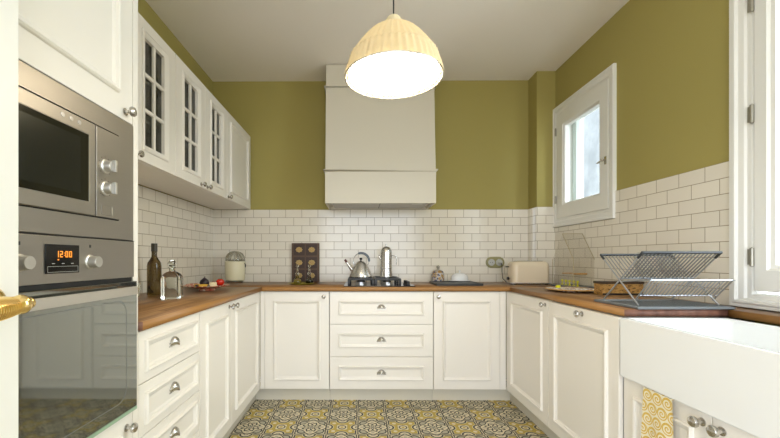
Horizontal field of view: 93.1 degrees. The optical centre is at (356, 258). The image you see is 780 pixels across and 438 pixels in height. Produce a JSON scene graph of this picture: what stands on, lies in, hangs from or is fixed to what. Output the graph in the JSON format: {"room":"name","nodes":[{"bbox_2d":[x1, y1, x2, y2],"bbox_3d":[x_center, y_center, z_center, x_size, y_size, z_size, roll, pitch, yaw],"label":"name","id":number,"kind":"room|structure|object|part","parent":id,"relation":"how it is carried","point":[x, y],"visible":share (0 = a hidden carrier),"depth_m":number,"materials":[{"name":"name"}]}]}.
{"room":"kitchen","nodes":[
{"label":"kitchen","id":0,"kind":"room"},
{"bbox_2d":[0,0,35,437],"bbox_3d":[-0.685,0.054,0.346,0.113,2.092,0.830,0,0,1],"label":"door","id":1,"kind":"structure","parent":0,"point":[12,304],"depth_m":0.74,"materials":[{"name":"white paint"}]},
{"bbox_3d":[-0.675,0.086,0.701,0.047,0.062,0.062,0,0,1],"label":"handle","id":2,"kind":"part","parent":1,"relation":"part of","materials":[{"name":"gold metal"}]},
{"bbox_3d":[-0.647,0.093,0.661,0.042,0.046,0.152,0,0,1],"label":"lever","id":3,"kind":"part","parent":1,"relation":"part of","materials":[{"name":"gold metal"}]},
{"bbox_2d":[138,0,212,293],"bbox_3d":[-1.468,-0.273,0.581,0.208,2.762,6.136,0,0,1],"label":"wall","id":4,"kind":"structure","parent":0,"point":[182,229],"depth_m":2.72,"materials":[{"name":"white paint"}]},
{"bbox_2d":[138,12,174,175],"bbox_3d":[-1.155,-0.795,1.661,0.370,0.680,0.752,0,0,1],"label":"upper cabinet","id":5,"kind":"object","parent":4,"relation":"attached to","point":[156,59],"visible":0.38,"depth_m":1.93,"materials":[{"name":"white paint"}]},
{"bbox_3d":[-0.987,-0.475,1.676,0.035,0.032,0.032,0,0,1],"label":"knob","id":6,"kind":"part","parent":5,"relation":"part of","materials":[{"name":"silver metal"}]},
{"bbox_2d":[145,80,160,132],"bbox_3d":[-1.198,-0.792,1.662,0.266,0.215,0.714,0,0,1],"label":"shelf","id":7,"kind":"object","parent":5,"relation":"attached to","point":[148,87],"depth_m":2.02,"materials":[{"name":"beige wood"}]},
{"bbox_3d":[-1.352,-0.117,2.365,0.008,0.675,2.166,0,0,1],"label":"tile panel","id":8,"kind":"part","parent":4,"relation":"part of","materials":[{"name":"white tile"}]},
{"bbox_2d":[138,54,226,198],"bbox_3d":[-1.148,-0.795,2.434,0.370,0.680,0.790,0,0,1],"label":"upper cabinet","id":9,"kind":"object","parent":4,"relation":"attached to","point":[200,118],"visible":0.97,"depth_m":2.38,"materials":[{"name":"white paint"}]},
{"bbox_3d":[-1.005,-0.795,2.233,0.029,0.677,0.387,0,0,1],"label":"door","id":10,"kind":"part","parent":9,"relation":"part of","materials":[{"name":"white paint"}]},
{"bbox_2d":[185,113,217,168],"bbox_3d":[-1.191,-0.792,2.435,0.266,0.215,0.752,0,0,1],"label":"shelf","id":11,"kind":"object","parent":9,"relation":"attached to","point":[186,116],"depth_m":2.61,"materials":[{"name":"beige wood"}]},
{"bbox_3d":[-1.002,-0.795,2.628,0.029,0.677,0.397,0,0,1],"label":"door","id":12,"kind":"part","parent":9,"relation":"part of","materials":[{"name":"white paint"}]},
{"bbox_2d":[185,111,249,208],"bbox_3d":[-1.142,-0.795,3.134,0.370,0.680,0.606,0,0,1],"label":"upper cabinet","id":13,"kind":"object","parent":4,"relation":"attached to","point":[238,139],"visible":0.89,"depth_m":3.07,"materials":[{"name":"white paint"}]},
{"bbox_3d":[-0.996,-0.795,3.120,0.033,0.677,0.577,0,0,1],"label":"door","id":14,"kind":"part","parent":13,"relation":"part of","materials":[{"name":"white paint"}]},
{"bbox_2d":[213,80,527,291],"bbox_3d":[0.307,-0.273,3.529,3.304,2.762,0.208,0,0,1],"label":"wall","id":15,"kind":"structure","parent":0,"point":[479,213],"depth_m":3.43,"materials":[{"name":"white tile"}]},
{"bbox_3d":[0.124,-0.117,3.431,2.940,0.675,0.008,0,0,1],"label":"tile panel","id":16,"kind":"part","parent":15,"relation":"part of","materials":[{"name":"white tile"}]},
{"bbox_2d":[323,64,437,208],"bbox_3d":[0.198,-1.051,3.224,0.942,1.192,0.404,0,0,1],"label":"extractor hood","id":17,"kind":"object","parent":15,"relation":"attached to","point":[380,153],"visible":0.95,"depth_m":3.06,"materials":[{"name":"beige paint"}]},
{"bbox_3d":[0.198,-1.443,3.263,0.942,0.026,0.326,0,0,1],"label":"moulding","id":18,"kind":"part","parent":17,"relation":"part of","materials":[{"name":"beige paint"}]},
{"bbox_3d":[0.198,-0.723,3.224,0.942,0.020,0.404,0,0,1],"label":"moulding","id":19,"kind":"part","parent":17,"relation":"part of","materials":[{"name":"beige paint"}]},
{"bbox_3d":[0.198,-0.463,3.231,0.800,0.012,0.290,0,0,1],"label":"filter panel","id":20,"kind":"part","parent":17,"relation":"part of","materials":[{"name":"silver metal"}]},
{"bbox_2d":[486,257,504,267],"bbox_3d":[1.282,0.038,3.407,0.172,0.104,0.018,0,0,1],"label":"double socket","id":21,"kind":"object","parent":15,"relation":"attached to","point":[491,262],"visible":0.91,"depth_m":3.40,"materials":[{"name":"beige plastic"}]},
{"bbox_2d":[145,0,628,81],"bbox_3d":[0.230,-1.704,0.566,3.604,0.100,6.136,0,0,1],"label":"ceiling","id":22,"kind":"structure","parent":0,"point":[230,40],"depth_m":2.67,"materials":[{"name":"white paint"}]},
{"bbox_2d":[344,0,443,98],"bbox_3d":[0.160,-1.217,1.599,0.427,0.874,0.427,0,0,-37],"label":"pendant lamp","id":23,"kind":"object","parent":22,"relation":"hanging from","point":[395,59],"visible":1,"depth_m":1.51,"materials":[{"name":"beige"}]},
{"bbox_2d":[349,52,439,94],"bbox_3d":[0.160,-0.795,1.599,0.392,0.002,0.392,0,0,1],"label":"diffuser","id":24,"kind":"object","parent":23,"relation":"attached to","point":[370,73],"depth_m":1.58,"materials":[{"name":"white"}]},
{"bbox_2d":[227,399,548,437],"bbox_3d":[0.230,1.158,0.566,3.604,0.100,6.136,0,0,1],"label":"floor","id":25,"kind":"structure","parent":0,"point":[264,418],"depth_m":2.50,"materials":[{"name":"tile"}]},
{"bbox_2d":[18,0,137,437],"bbox_3d":[-1.034,-0.092,0.944,0.615,2.400,0.670,0,0,1],"label":"oven cabinet","id":26,"kind":"object","parent":25,"relation":"on","point":[89,47],"visible":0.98,"depth_m":1.07,"materials":[{"name":"white paint"}]},
{"bbox_3d":[-0.765,-0.870,0.942,0.033,0.837,0.611,0,0,1],"label":"door","id":27,"kind":"part","parent":26,"relation":"part of","materials":[{"name":"white paint"}]},
{"bbox_2d":[18,59,132,240],"bbox_3d":[-0.938,-0.254,0.944,0.447,0.387,0.607,0,0,1],"label":"microwave oven","id":28,"kind":"object","parent":26,"relation":"in","point":[75,156],"visible":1,"depth_m":0.96,"materials":[{"name":"silver metal"}]},
{"bbox_3d":[-0.751,-0.254,0.889,0.001,0.189,0.285,0,0,1],"label":"window panel","id":29,"kind":"part","parent":28,"relation":"part of","materials":[{"name":"black glass"}]},
{"bbox_3d":[-0.756,-0.252,0.889,0.012,0.262,0.336,0,0,1],"label":"door","id":30,"kind":"part","parent":28,"relation":"part of","materials":[{"name":"silver metal"}]},
{"bbox_3d":[-0.754,-0.252,1.112,0.012,0.262,0.104,0,0,1],"label":"control panel","id":31,"kind":"part","parent":28,"relation":"part of","materials":[{"name":"silver metal"}]},
{"bbox_2d":[18,232,137,437],"bbox_3d":[-0.995,0.225,0.945,0.574,0.566,0.607,0,0,1],"label":"oven","id":32,"kind":"object","parent":26,"relation":"in","point":[77,346],"visible":0.93,"depth_m":0.98,"materials":[{"name":"black"}]},
{"bbox_3d":[-0.758,0.004,0.942,0.005,0.119,0.607,0,0,1],"label":"control panel","id":33,"kind":"part","parent":32,"relation":"part of","materials":[{"name":"silver metal"}]},
{"bbox_3d":[-0.713,0.103,0.928,0.010,0.026,0.520,0,0,1],"label":"handle","id":34,"kind":"part","parent":32,"relation":"part of","materials":[{"name":"silver metal"}]},
{"bbox_3d":[-0.765,0.759,0.942,0.033,0.495,0.611,0,0,1],"label":"drawer","id":35,"kind":"part","parent":26,"relation":"part of","materials":[{"name":"white paint"}]},
{"bbox_3d":[-0.742,-0.480,1.207,0.035,0.032,0.032,0,0,1],"label":"knob","id":36,"kind":"part","parent":26,"relation":"part of","materials":[{"name":"silver metal"}]},
{"bbox_3d":[-0.741,0.558,1.213,0.035,0.032,0.032,0,0,1],"label":"knob","id":37,"kind":"part","parent":26,"relation":"part of","materials":[{"name":"silver metal"}]},
{"bbox_2d":[138,312,198,437],"bbox_3d":[-1.034,0.681,1.526,0.608,0.854,0.489,0,0,1],"label":"base cabinet","id":38,"kind":"object","parent":25,"relation":"on","point":[168,353],"visible":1,"depth_m":1.49,"materials":[{"name":"beige wood"}]},
{"bbox_3d":[-0.760,0.350,1.523,0.033,0.185,0.486,0,0,1],"label":"drawer","id":39,"kind":"part","parent":38,"relation":"part of","materials":[{"name":"white paint"}]},
{"bbox_3d":[-0.760,0.538,1.523,0.033,0.185,0.486,0,0,1],"label":"drawer","id":40,"kind":"part","parent":38,"relation":"part of","materials":[{"name":"white paint"}]},
{"bbox_3d":[-0.760,0.726,1.523,0.033,0.185,0.486,0,0,1],"label":"drawer","id":41,"kind":"part","parent":38,"relation":"part of","materials":[{"name":"white paint"}]},
{"bbox_3d":[-0.743,0.342,1.523,0.026,0.039,0.074,0,0,1],"label":"cup pull","id":42,"kind":"part","parent":38,"relation":"part of","materials":[{"name":"silver metal"}]},
{"bbox_3d":[-0.743,0.529,1.523,0.026,0.039,0.074,0,0,1],"label":"cup pull","id":43,"kind":"part","parent":38,"relation":"part of","materials":[{"name":"silver metal"}]},
{"bbox_3d":[-0.743,0.718,1.523,0.026,0.039,0.074,0,0,1],"label":"cup pull","id":44,"kind":"part","parent":38,"relation":"part of","materials":[{"name":"silver metal"}]},
{"bbox_3d":[-0.760,0.914,1.523,0.033,0.185,0.486,0,0,1],"label":"drawer","id":45,"kind":"part","parent":38,"relation":"part of","materials":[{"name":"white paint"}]},
{"bbox_2d":[199,292,259,437],"bbox_3d":[-1.022,0.681,2.332,0.617,0.854,1.120,0,0,1],"label":"base cabinet","id":46,"kind":"object","parent":25,"relation":"on","point":[229,332],"visible":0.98,"depth_m":2.12,"materials":[{"name":"beige wood"}]},
{"bbox_3d":[-0.756,0.632,1.987,0.033,0.749,0.432,0,0,1],"label":"door","id":47,"kind":"part","parent":46,"relation":"part of","materials":[{"name":"white paint"}]},
{"bbox_3d":[-0.751,0.632,2.510,0.033,0.749,0.607,0,0,1],"label":"door","id":48,"kind":"part","parent":46,"relation":"part of","materials":[{"name":"white paint"}]},
{"bbox_2d":[256,291,329,399],"bbox_3d":[-0.500,0.681,3.111,0.582,0.854,0.617,0,0,1],"label":"base cabinet","id":49,"kind":"object","parent":25,"relation":"on","point":[294,325],"visible":1,"depth_m":2.84,"materials":[{"name":"beige wood"}]},
{"bbox_2d":[330,291,432,399],"bbox_3d":[0.192,0.681,3.109,0.797,0.854,0.608,0,0,1],"label":"base cabinet","id":50,"kind":"object","parent":25,"relation":"on","point":[381,342],"visible":1,"depth_m":2.83,"materials":[{"name":"beige wood"}]},
{"bbox_3d":[0.190,0.381,2.835,0.794,0.248,0.033,0,0,1],"label":"drawer","id":51,"kind":"part","parent":50,"relation":"part of","materials":[{"name":"white paint"}]},
{"bbox_3d":[0.189,0.373,2.818,0.074,0.039,0.026,0,0,1],"label":"cup pull","id":52,"kind":"part","parent":50,"relation":"part of","materials":[{"name":"silver metal"}]},
{"bbox_3d":[0.190,0.632,2.835,0.794,0.248,0.033,0,0,1],"label":"drawer","id":53,"kind":"part","parent":50,"relation":"part of","materials":[{"name":"white paint"}]},
{"bbox_3d":[0.189,0.624,2.818,0.074,0.039,0.026,0,0,1],"label":"cup pull","id":54,"kind":"part","parent":50,"relation":"part of","materials":[{"name":"silver metal"}]},
{"bbox_3d":[0.190,0.883,2.835,0.794,0.248,0.033,0,0,1],"label":"drawer","id":55,"kind":"part","parent":50,"relation":"part of","materials":[{"name":"white paint"}]},
{"bbox_3d":[0.189,0.874,2.818,0.074,0.039,0.026,0,0,1],"label":"cup pull","id":56,"kind":"part","parent":50,"relation":"part of","materials":[{"name":"silver metal"}]},
{"bbox_2d":[432,291,509,399],"bbox_3d":[0.895,0.681,3.098,0.605,0.854,0.617,0,0,1],"label":"base cabinet","id":57,"kind":"object","parent":25,"relation":"on","point":[469,327],"visible":0.99,"depth_m":2.83,"materials":[{"name":"beige wood"}]},
{"bbox_2d":[506,291,556,437],"bbox_3d":[1.416,0.681,2.529,0.617,0.854,0.683,0,0,1],"label":"base cabinet","id":58,"kind":"object","parent":25,"relation":"on","point":[527,317],"visible":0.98,"depth_m":2.45,"materials":[{"name":"beige wood"}]},
{"bbox_2d":[549,301,754,437],"bbox_3d":[1.409,0.681,1.888,0.621,0.854,0.596,0,0,1],"label":"base cabinet","id":59,"kind":"object","parent":25,"relation":"on","point":[586,384],"visible":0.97,"depth_m":1.83,"materials":[{"name":"beige wood"}]},
{"bbox_3d":[1.117,0.281,1.859,0.039,0.036,0.036,0,0,1],"label":"knob","id":60,"kind":"part","parent":59,"relation":"part of","materials":[{"name":"silver metal"}]},
{"bbox_3d":[1.141,0.632,1.891,0.033,0.749,0.593,0,0,1],"label":"door","id":61,"kind":"part","parent":59,"relation":"part of","materials":[{"name":"white paint"}]},
{"bbox_2d":[624,377,757,437],"bbox_3d":[1.417,0.809,1.186,0.623,0.598,0.798,0,0,1],"label":"base cabinet","id":62,"kind":"object","parent":25,"relation":"on","point":[688,422],"visible":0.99,"depth_m":1.30,"materials":[{"name":"beige wood"}]},
{"bbox_2d":[641,387,673,437],"bbox_3d":[1.137,0.717,1.385,0.028,0.421,0.165,0,0,1],"label":"tea towel","id":63,"kind":"object","parent":62,"relation":"hanging from","point":[657,411],"visible":0.95,"depth_m":1.39,"materials":[{"name":"fabric"}]},
{"bbox_3d":[1.152,0.758,1.388,0.033,0.497,0.396,0,0,1],"label":"door","id":64,"kind":"part","parent":62,"relation":"part of","materials":[{"name":"white paint"}]},
{"bbox_3d":[1.127,0.543,1.223,0.041,0.037,0.037,0,0,1],"label":"knob","id":65,"kind":"part","parent":62,"relation":"part of","materials":[{"name":"silver metal"}]},
{"bbox_3d":[1.126,0.543,1.155,0.041,0.037,0.037,0,0,1],"label":"knob","id":66,"kind":"part","parent":62,"relation":"part of","materials":[{"name":"silver metal"}]},
{"bbox_3d":[1.148,0.758,0.989,0.033,0.497,0.396,0,0,1],"label":"door","id":67,"kind":"part","parent":62,"relation":"part of","materials":[{"name":"white paint"}]},
{"bbox_3d":[1.398,0.681,0.484,0.617,0.854,0.600,0,0,1],"label":"base cabinet","id":68,"kind":"object","parent":25,"relation":"on","visible":0},
{"bbox_2d":[138,282,779,330],"bbox_3d":[0.191,0.236,1.811,3.102,0.030,3.245,0,0,1],"label":"countertop","id":69,"kind":"structure","parent":68,"relation":"on","point":[153,311],"depth_m":2.02,"materials":[{"name":"brown wood"}]},
{"bbox_2d":[147,243,161,295],"bbox_3d":[-1.215,0.066,2.211,0.079,0.310,0.079,0,0,1],"label":"wine bottle","id":70,"kind":"object","parent":69,"relation":"on","point":[154,267],"visible":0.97,"depth_m":2.18,"materials":[{"name":"brown glass"}]},
{"bbox_2d":[160,260,182,298],"bbox_3d":[-1.017,0.115,2.029,0.095,0.212,0.095,0,0,-5],"label":"glass decanter","id":71,"kind":"object","parent":69,"relation":"on","point":[171,282],"visible":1,"depth_m":1.99,"materials":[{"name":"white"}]},
{"bbox_2d":[184,284,229,290],"bbox_3d":[-1.032,0.203,2.539,0.296,0.037,0.296,0,0,1],"label":"serving plate","id":72,"kind":"object","parent":69,"relation":"on","point":[206,288],"visible":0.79,"depth_m":2.49,"materials":[{"name":"brown wood"}]},
{"bbox_2d":[199,276,208,284],"bbox_3d":[-1.062,0.160,2.570,0.066,0.069,0.066,0,0,1],"label":"fig","id":73,"kind":"object","parent":72,"relation":"on","point":[204,280],"visible":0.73,"depth_m":2.55,"materials":[{"name":"black"}]},
{"bbox_2d":[209,282,216,285],"bbox_3d":[-0.994,0.179,2.546,0.048,0.028,0.030,0,0,-25],"label":"cheese block","id":74,"kind":"object","parent":72,"relation":"on","point":[210,283],"visible":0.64,"depth_m":2.54,"materials":[{"name":"beige food"}]},
{"bbox_2d":[216,279,223,285],"bbox_3d":[-0.962,0.168,2.594,0.058,0.048,0.058,0,0,1],"label":"tomato","id":75,"kind":"object","parent":72,"relation":"on","point":[220,282],"visible":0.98,"depth_m":2.57,"materials":[{"name":"red food"}]},
{"bbox_2d":[224,251,245,282],"bbox_3d":[-1.096,0.077,3.328,0.200,0.287,0.179,0,0,1],"label":"canister","id":76,"kind":"object","parent":69,"relation":"on","point":[235,265],"visible":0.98,"depth_m":3.26,"materials":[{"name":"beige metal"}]},
{"bbox_2d":[288,282,312,284],"bbox_3d":[-0.469,0.214,3.104,0.228,0.014,0.201,0,0,1],"label":"tray","id":77,"kind":"object","parent":69,"relation":"on","point":[292,283],"visible":0.92,"depth_m":3.12,"materials":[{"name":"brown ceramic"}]},
{"bbox_2d":[293,264,300,282],"bbox_3d":[-0.509,0.132,3.160,0.068,0.162,0.068,0,0,1],"label":"cruet","id":78,"kind":"object","parent":77,"relation":"on","point":[297,279],"visible":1,"depth_m":3.15,"materials":[{"name":"clear glass"}]},
{"bbox_2d":[305,264,312,282],"bbox_3d":[-0.406,0.132,3.159,0.068,0.162,0.068,0,0,1],"label":"cruet","id":79,"kind":"object","parent":77,"relation":"on","point":[309,279],"visible":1,"depth_m":3.15,"materials":[{"name":"clear glass"}]},
{"bbox_2d":[292,243,319,281],"bbox_3d":[-0.473,0.040,3.409,0.256,0.362,0.038,0,0,1],"label":"carved plaque","id":80,"kind":"object","parent":69,"relation":"on","point":[303,254],"visible":0.88,"depth_m":3.40,"materials":[{"name":"brown wood"}]},
{"bbox_3d":[-0.531,-0.079,3.400,0.104,0.104,0.004,0,0,1],"label":"panel","id":81,"kind":"part","parent":80,"relation":"part of","materials":[{"name":"brown wood"}]},
{"bbox_3d":[-0.531,0.040,3.400,0.104,0.104,0.004,0,0,1],"label":"panel","id":82,"kind":"part","parent":80,"relation":"part of","materials":[{"name":"brown wood"}]},
{"bbox_3d":[-0.531,0.159,3.400,0.104,0.104,0.004,0,0,1],"label":"panel","id":83,"kind":"part","parent":80,"relation":"part of","materials":[{"name":"brown wood"}]},
{"bbox_3d":[-0.415,-0.079,3.399,0.104,0.104,0.004,0,0,1],"label":"panel","id":84,"kind":"part","parent":80,"relation":"part of","materials":[{"name":"brown wood"}]},
{"bbox_3d":[-0.415,0.040,3.399,0.104,0.104,0.004,0,0,1],"label":"panel","id":85,"kind":"part","parent":80,"relation":"part of","materials":[{"name":"brown wood"}]},
{"bbox_3d":[-0.415,0.159,3.399,0.104,0.104,0.004,0,0,1],"label":"panel","id":86,"kind":"part","parent":80,"relation":"part of","materials":[{"name":"brown wood"}]},
{"bbox_2d":[344,276,415,286],"bbox_3d":[0.180,0.190,3.099,0.560,0.062,0.470,0,0,1],"label":"gas hob","id":87,"kind":"object","parent":69,"relation":"in","point":[385,281],"visible":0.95,"depth_m":2.90,"materials":[{"name":"black metal"}]},
{"bbox_2d":[344,252,371,277],"bbox_3d":[0.031,0.052,3.116,0.208,0.214,0.196,0,0,-41],"label":"kettle","id":88,"kind":"object","parent":87,"relation":"on","point":[360,269],"visible":1,"depth_m":3.07,"materials":[{"name":"silver metal"}]},
{"bbox_3d":[0.034,0.203,3.000,0.090,0.022,0.090,0,0,1],"label":"burner","id":89,"kind":"part","parent":87,"relation":"part of","materials":[{"name":"silver metal"}]},
{"bbox_3d":[0.180,0.217,3.099,0.560,0.007,0.470,0,0,1],"label":"hob plate","id":90,"kind":"part","parent":87,"relation":"part of","materials":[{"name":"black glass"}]},
{"bbox_2d":[378,244,396,276],"bbox_3d":[0.259,0.018,3.118,0.116,0.281,0.116,0,0,-44],"label":"coffee maker","id":91,"kind":"object","parent":87,"relation":"on","point":[386,252],"visible":0.99,"depth_m":3.08,"materials":[{"name":"silver metal"}]},
{"bbox_3d":[0.250,-0.074,3.118,0.096,0.054,0.096,0,0,1],"label":"lid","id":92,"kind":"part","parent":91,"relation":"part of","materials":[{"name":"silver metal"}]},
{"bbox_2d":[432,265,443,280],"bbox_3d":[0.742,0.142,3.358,0.110,0.158,0.110,0,0,1],"label":"jar","id":93,"kind":"object","parent":69,"relation":"on","point":[437,275],"visible":0.86,"depth_m":3.32,"materials":[{"name":"multicoloured ceramic"}]},
{"bbox_2d":[429,281,482,285],"bbox_3d":[0.831,0.211,3.113,0.370,0.019,0.330,0,0,1],"label":"griddle plate","id":94,"kind":"object","parent":69,"relation":"on","point":[437,283],"visible":0.99,"depth_m":2.95,"materials":[{"name":"grey metal"}]},
{"bbox_2d":[449,270,470,280],"bbox_3d":[0.935,0.164,3.347,0.196,0.114,0.122,0,0,1],"label":"butter dish","id":95,"kind":"object","parent":69,"relation":"on","point":[459,276],"visible":0.8,"depth_m":3.31,"materials":[{"name":"white ceramic"}]},
{"bbox_3d":[0.935,0.169,3.347,0.152,0.074,0.091,0,0,1],"label":"lid","id":96,"kind":"part","parent":95,"relation":"part of","materials":[{"name":"white ceramic"}]},
{"bbox_2d":[505,261,549,284],"bbox_3d":[1.436,0.121,3.122,0.346,0.200,0.150,0,0,1],"label":"toaster","id":97,"kind":"object","parent":69,"relation":"on","point":[519,272],"visible":1,"depth_m":3.05,"materials":[{"name":"beige metal"}]},
{"bbox_2d":[545,287,593,291],"bbox_3d":[1.430,0.211,2.462,0.309,0.020,0.309,0,0,1],"label":"plate","id":98,"kind":"object","parent":69,"relation":"on","point":[564,289],"visible":0.88,"depth_m":2.42,"materials":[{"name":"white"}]},
{"bbox_2d":[551,233,593,287],"bbox_3d":[1.657,0.015,2.830,0.170,0.412,0.320,0,0,1],"label":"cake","id":99,"kind":"object","parent":69,"relation":"on","point":[573,273],"visible":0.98,"depth_m":2.80,"materials":[{"name":"food"}]},
{"bbox_2d":[551,284,593,287],"bbox_3d":[1.657,0.214,2.830,0.170,0.014,0.320,0,0,1],"label":"tray","id":100,"kind":"object","parent":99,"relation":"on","point":[562,285],"depth_m":2.80,"materials":[{"name":"grey plastic"}]},
{"bbox_2d":[593,281,643,294],"bbox_3d":[1.605,0.181,2.261,0.250,0.080,0.092,0,0,1],"label":"basket","id":101,"kind":"object","parent":69,"relation":"on","point":[600,287],"visible":0.87,"depth_m":2.22,"materials":[{"name":"brown wicker"}]},
{"bbox_3d":[1.605,0.148,2.261,0.250,0.014,0.092,0,0,1],"label":"lid","id":102,"kind":"part","parent":101,"relation":"part of","materials":[{"name":"brown wicker"}]},
{"bbox_2d":[594,299,735,309],"bbox_3d":[1.416,0.214,1.727,0.414,0.013,0.300,0,0,1],"label":"tray","id":103,"kind":"object","parent":69,"relation":"on","point":[644,304],"visible":1,"depth_m":1.69,"materials":[{"name":"grey plastic"}]},
{"bbox_2d":[600,251,735,305],"bbox_3d":[1.425,0.089,1.719,0.393,0.240,0.295,0,0,1],"label":"dish rack","id":104,"kind":"object","parent":103,"relation":"on","point":[669,254],"visible":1,"depth_m":1.65,"materials":[{"name":"silver metal"}]},
{"bbox_3d":[1.410,-0.007,1.849,0.361,0.033,0.035,0,0,1],"label":"rail","id":105,"kind":"part","parent":104,"relation":"part of","materials":[{"name":"grey metal"}]},
{"bbox_3d":[1.409,0.090,1.722,0.345,0.236,0.259,0,0,1],"label":"leaning frame","id":106,"kind":"part","parent":104,"relation":"part of","materials":[{"name":"silver metal"}]},
{"bbox_3d":[1.407,-0.015,1.607,0.349,0.033,0.035,0,0,1],"label":"rail","id":107,"kind":"part","parent":104,"relation":"part of","materials":[{"name":"grey metal"}]},
{"bbox_2d":[635,279,732,300],"bbox_3d":[1.442,0.142,1.629,0.357,0.103,0.097,0,0,1],"label":"shelf","id":108,"kind":"object","parent":104,"relation":"attached to","point":[700,280],"depth_m":1.61,"materials":[{"name":"silver metal"}]},
{"bbox_2d":[620,318,779,437],"bbox_3d":[1.357,0.380,1.186,0.458,0.250,0.797,0,0,1],"label":"sink","id":109,"kind":"object","parent":69,"relation":"in","point":[727,370],"visible":1,"depth_m":1.24,"materials":[{"name":"white ceramic"}]},
{"bbox_2d":[528,71,554,282],"bbox_3d":[1.671,-0.273,3.334,0.172,2.762,0.174,0,0,1],"label":"wall","id":110,"kind":"structure","parent":0,"point":[541,86],"depth_m":3.25,"materials":[{"name":"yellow paint"}]},
{"bbox_3d":[1.667,-0.117,3.330,0.164,0.675,0.166,0,0,1],"label":"tile panel","id":111,"kind":"part","parent":110,"relation":"part of","materials":[{"name":"white tile"}]},
{"bbox_2d":[555,0,779,326],"bbox_3d":[1.838,-0.273,0.551,0.228,2.762,5.736,0,0,1],"label":"wall","id":112,"kind":"structure","parent":0,"point":[671,57],"depth_m":2.10,"materials":[{"name":"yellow paint"}]},
{"bbox_2d":[553,63,616,227],"bbox_3d":[1.836,-0.792,2.874,0.273,1.045,0.790,0,0,1],"label":"window","id":113,"kind":"structure","parent":112,"relation":"in","point":[570,205],"depth_m":2.87,"materials":[{"name":"white paint"}]},
{"bbox_3d":[1.762,-0.792,2.874,0.051,0.897,0.666,0,0,1],"label":"sash","id":114,"kind":"part","parent":113,"relation":"part of","materials":[{"name":"white paint"}]},
{"bbox_3d":[1.888,-0.792,2.873,0.030,0.885,0.650,0,0,1],"label":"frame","id":115,"kind":"part","parent":113,"relation":"part of","materials":[{"name":"glass"}]},
{"bbox_3d":[1.716,-0.682,2.585,0.037,0.055,0.066,0,0,1],"label":"handle","id":116,"kind":"part","parent":113,"relation":"part of","materials":[{"name":"silver metal"}]},
{"bbox_3d":[1.745,-0.117,2.479,0.008,0.675,1.550,0,0,1],"label":"tile panel","id":117,"kind":"part","parent":112,"relation":"part of","materials":[{"name":"white tile"}]},
{"bbox_2d":[729,0,779,311],"bbox_3d":[1.832,-0.641,1.036,0.248,1.720,1.335,0,0,1],"label":"window","id":118,"kind":"structure","parent":112,"relation":"in","point":[754,25],"depth_m":1.59,"materials":[{"name":"white paint"}]},
{"bbox_3d":[1.752,-0.641,1.321,0.054,1.565,0.564,0,0,1],"label":"sash","id":119,"kind":"part","parent":118,"relation":"part of","materials":[{"name":"white paint"}]},
{"label":"outside","id":120,"kind":"structure","parent":0,"visible":0},
{"bbox_2d":[584,109,598,196],"bbox_3d":[4.390,-0.892,4.461,0.300,10.000,9.000,0,0,1],"label":"sky","id":121,"kind":"structure","parent":120,"point":[591,121],"depth_m":6.68,"materials":[{"name":"white"}]}
]}

